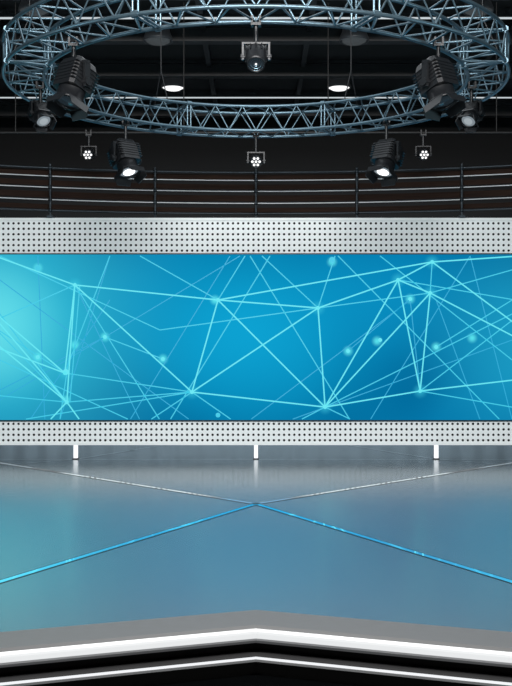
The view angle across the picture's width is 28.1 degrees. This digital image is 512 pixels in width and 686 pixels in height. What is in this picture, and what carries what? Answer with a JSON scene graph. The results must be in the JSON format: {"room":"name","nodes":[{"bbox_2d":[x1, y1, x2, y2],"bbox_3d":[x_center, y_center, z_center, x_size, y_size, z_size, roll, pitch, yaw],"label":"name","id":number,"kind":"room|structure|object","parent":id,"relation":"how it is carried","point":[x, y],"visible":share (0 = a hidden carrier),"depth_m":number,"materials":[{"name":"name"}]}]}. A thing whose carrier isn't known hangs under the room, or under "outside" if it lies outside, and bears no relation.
{"room":"studio","nodes":[
{"label":"studio","id":0,"kind":"room"},
{"bbox_2d":[18,1,48,16],"bbox_3d":[-3.800,-5.805,17.494,0.520,0.370,0.520,0,0,0],"label":"pendant light","id":1,"kind":"object","parent":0,"point":[23,4],"depth_m":17.37,"materials":[{"name":"grey metal"}]},
{"bbox_2d":[143,21,172,45],"bbox_3d":[-1.844,-5.805,19.226,0.560,0.370,0.560,0,0,0],"label":"pendant light","id":2,"kind":"object","parent":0,"point":[151,37],"depth_m":19.06,"materials":[{"name":"grey metal"}]},
{"bbox_2d":[0,118,511,217],"bbox_3d":[0.000,-1.825,27.100,20.000,8.750,0.200,0,0,0],"label":"wall","id":3,"kind":"structure","parent":0,"point":[165,152],"depth_m":27.00,"materials":[{"name":"black paint"}]},
{"bbox_2d":[0,1,511,101],"bbox_3d":[0.000,-6.100,11.000,20.000,0.200,32.000,0,0,0],"label":"ceiling","id":4,"kind":"structure","parent":0,"point":[89,52],"depth_m":21.33,"materials":[{"name":"black paint"}]},
{"bbox_2d":[161,79,184,90],"bbox_3d":[-1.848,-5.805,22.756,0.520,0.370,0.520,0,0,0],"label":"pendant light","id":5,"kind":"object","parent":4,"relation":"hanging from","point":[170,84],"depth_m":22.59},
{"bbox_2d":[1,0,510,137],"bbox_3d":[0.000,-4.567,12.700,6.142,2.845,6.142,0,0,-9],"label":"lighting truss","id":6,"kind":"object","parent":4,"relation":"hanging from","point":[48,63],"visible":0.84,"depth_m":11.52,"materials":[{"name":"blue metal"}]},
{"bbox_2d":[27,81,56,132],"bbox_3d":[-2.641,-2.905,12.587,0.304,0.630,0.392,0,0,-40],"label":"spotlight","id":7,"kind":"object","parent":6,"relation":"hanging from","point":[37,113],"visible":0.97,"depth_m":12.55,"materials":[{"name":"black metal"}]},
{"bbox_2d":[45,36,99,120],"bbox_3d":[-1.945,-2.793,10.749,0.480,0.853,0.517,0,0,38],"label":"spotlight","id":8,"kind":"object","parent":6,"relation":"hanging from","point":[74,79],"visible":1,"depth_m":10.67,"materials":[{"name":"black metal"}]},
{"bbox_2d":[106,120,146,186],"bbox_3d":[-1.849,-2.744,14.680,0.496,0.951,0.562,0,0,-40],"label":"spotlight","id":9,"kind":"object","parent":6,"relation":"hanging from","point":[124,155],"visible":1,"depth_m":14.62,"materials":[{"name":"black metal"}]},
{"bbox_2d":[246,132,265,167],"bbox_3d":[0.000,-2.932,15.509,0.288,0.575,0.300,0,0,0],"label":"light","id":10,"kind":"object","parent":6,"relation":"hanging from","point":[255,160],"visible":0.98,"depth_m":15.46,"materials":[{"name":"black metal"}]},
{"bbox_2d":[241,15,270,72],"bbox_3d":[-0.003,-2.941,10.091,0.289,0.558,0.301,0,0,38],"label":"moving-head light","id":11,"kind":"object","parent":6,"relation":"hanging from","point":[255,55],"visible":1,"depth_m":10.04,"materials":[{"name":"black metal"}]},
{"bbox_2d":[365,120,405,186],"bbox_3d":[1.849,-2.744,14.680,0.496,0.951,0.562,0,0,40],"label":"spotlight","id":12,"kind":"object","parent":6,"relation":"hanging from","point":[387,155],"visible":0.99,"depth_m":14.62,"materials":[{"name":"black metal"}]},
{"bbox_2d":[412,36,466,120],"bbox_3d":[1.945,-2.793,10.749,0.480,0.853,0.517,0,0,-38],"label":"spotlight","id":13,"kind":"object","parent":6,"relation":"hanging from","point":[437,79],"visible":1,"depth_m":10.67,"materials":[{"name":"black metal"}]},
{"bbox_2d":[455,81,484,132],"bbox_3d":[2.641,-2.905,12.587,0.304,0.630,0.392,0,0,40],"label":"spotlight","id":14,"kind":"object","parent":6,"relation":"hanging from","point":[473,113],"visible":0.98,"depth_m":12.55,"materials":[{"name":"black metal"}]},
{"bbox_2d":[0,2,511,133],"bbox_3d":[0.000,-4.572,17.000,16.000,2.185,0.040,0,0,0],"label":"pipe","id":15,"kind":"object","parent":4,"relation":"hanging from","point":[15,131],"visible":0.7,"depth_m":16.99,"materials":[{"name":"grey metal"}]},
{"bbox_2d":[80,130,97,160],"bbox_3d":[-2.780,-3.282,17.009,0.288,0.515,0.300,0,0,0],"label":"light","id":16,"kind":"object","parent":15,"relation":"hanging from","point":[88,153],"visible":1,"depth_m":16.95,"materials":[{"name":"black metal"}]},
{"bbox_2d":[414,130,431,160],"bbox_3d":[2.780,-3.282,17.009,0.288,0.515,0.300,0,0,0],"label":"light","id":17,"kind":"object","parent":15,"relation":"hanging from","point":[422,153],"visible":1,"depth_m":16.95,"materials":[{"name":"black metal"}]},
{"bbox_2d":[0,0,511,118],"bbox_3d":[0.000,-5.834,19.900,19.980,0.328,13.800,0,0,0],"label":"ceiling beams","id":18,"kind":"structure","parent":4,"relation":"attached to","point":[232,34],"depth_m":21.72,"materials":[{"name":"black metal"}]},
{"bbox_2d":[0,8,511,97],"bbox_3d":[0.000,-5.912,21.325,19.000,0.173,6.050,0,0,0],"label":"light strips","id":19,"kind":"object","parent":4,"relation":"attached to","point":[2,16],"depth_m":18.35,"materials":[{"name":"grey metal"}]},
{"bbox_2d":[327,79,350,90],"bbox_3d":[1.848,-5.805,22.756,0.520,0.370,0.520,0,0,0],"label":"pendant light","id":20,"kind":"object","parent":4,"relation":"hanging from","point":[334,84],"depth_m":22.59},
{"bbox_2d":[148,674,363,685],"bbox_3d":[0.000,2.450,11.000,20.000,0.200,32.000,0,0,0],"label":"floor","id":21,"kind":"structure","parent":0,"point":[252,679],"depth_m":7.08,"materials":[{"name":"black"}]},
{"bbox_2d":[0,445,511,685],"bbox_3d":[0.000,2.172,15.336,18.000,0.356,22.327,0,0,0],"label":"stage platform","id":22,"kind":"object","parent":21,"relation":"on","point":[121,565],"visible":0.97,"depth_m":9.19,"materials":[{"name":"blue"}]},
{"bbox_2d":[72,445,439,458],"bbox_3d":[0.000,1.875,17.640,12.500,0.237,0.120,0,0,0],"label":"support posts","id":23,"kind":"object","parent":22,"relation":"on","point":[75,447],"visible":1,"depth_m":17.60,"materials":[{"name":"white painted metal"},{"name":"glowing white light"}]},
{"bbox_2d":[0,218,511,444],"bbox_3d":[0.000,-0.198,17.940,16.000,3.909,0.720,0,0,0],"label":"perforated panel","id":24,"kind":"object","parent":23,"relation":"on","point":[17,235],"depth_m":17.60,"materials":[{"name":"white metal"}]},
{"bbox_2d":[0,164,511,217],"bbox_3d":[0.000,-2.618,16.986,15.018,0.928,2.448,0,0,0],"label":"railing","id":25,"kind":"object","parent":24,"relation":"on","point":[50,173],"visible":0.97,"depth_m":17.93,"materials":[{"name":"grey metal"}]},
{"bbox_2d":[0,253,511,420],"bbox_3d":[0.000,-0.099,17.615,14.800,2.890,0.090,0,0,0],"label":"screen bezel","id":26,"kind":"object","parent":24,"relation":"attached to","point":[0,253],"visible":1,"depth_m":17.57,"materials":[{"name":"black"}]},
{"bbox_2d":[0,254,511,419],"bbox_3d":[0.000,-0.099,17.590,14.800,2.850,0.001,0,0,0],"label":"led screen","id":27,"kind":"object","parent":24,"relation":"attached to","point":[259,375],"visible":1,"depth_m":17.59,"materials":[{"name":"blue glass"}]},
{"bbox_2d":[0,256,511,419],"bbox_3d":[-0.185,-0.096,17.585,14.161,2.828,0.006,0,0,0],"label":"network graphic","id":28,"kind":"object","parent":27,"relation":"attached to","point":[66,370],"visible":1,"depth_m":17.59,"materials":[{"name":"blue"}]},
{"bbox_2d":[339,21,368,45],"bbox_3d":[1.844,-5.805,19.226,0.560,0.370,0.560,0,0,0],"label":"pendant light","id":29,"kind":"object","parent":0,"point":[359,37],"depth_m":19.06,"materials":[{"name":"grey metal"}]},
{"bbox_2d":[463,1,493,16],"bbox_3d":[3.800,-5.805,17.494,0.520,0.370,0.520,0,0,0],"label":"pendant light","id":30,"kind":"object","parent":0,"point":[487,4],"depth_m":17.37,"materials":[{"name":"grey metal"}]}
]}

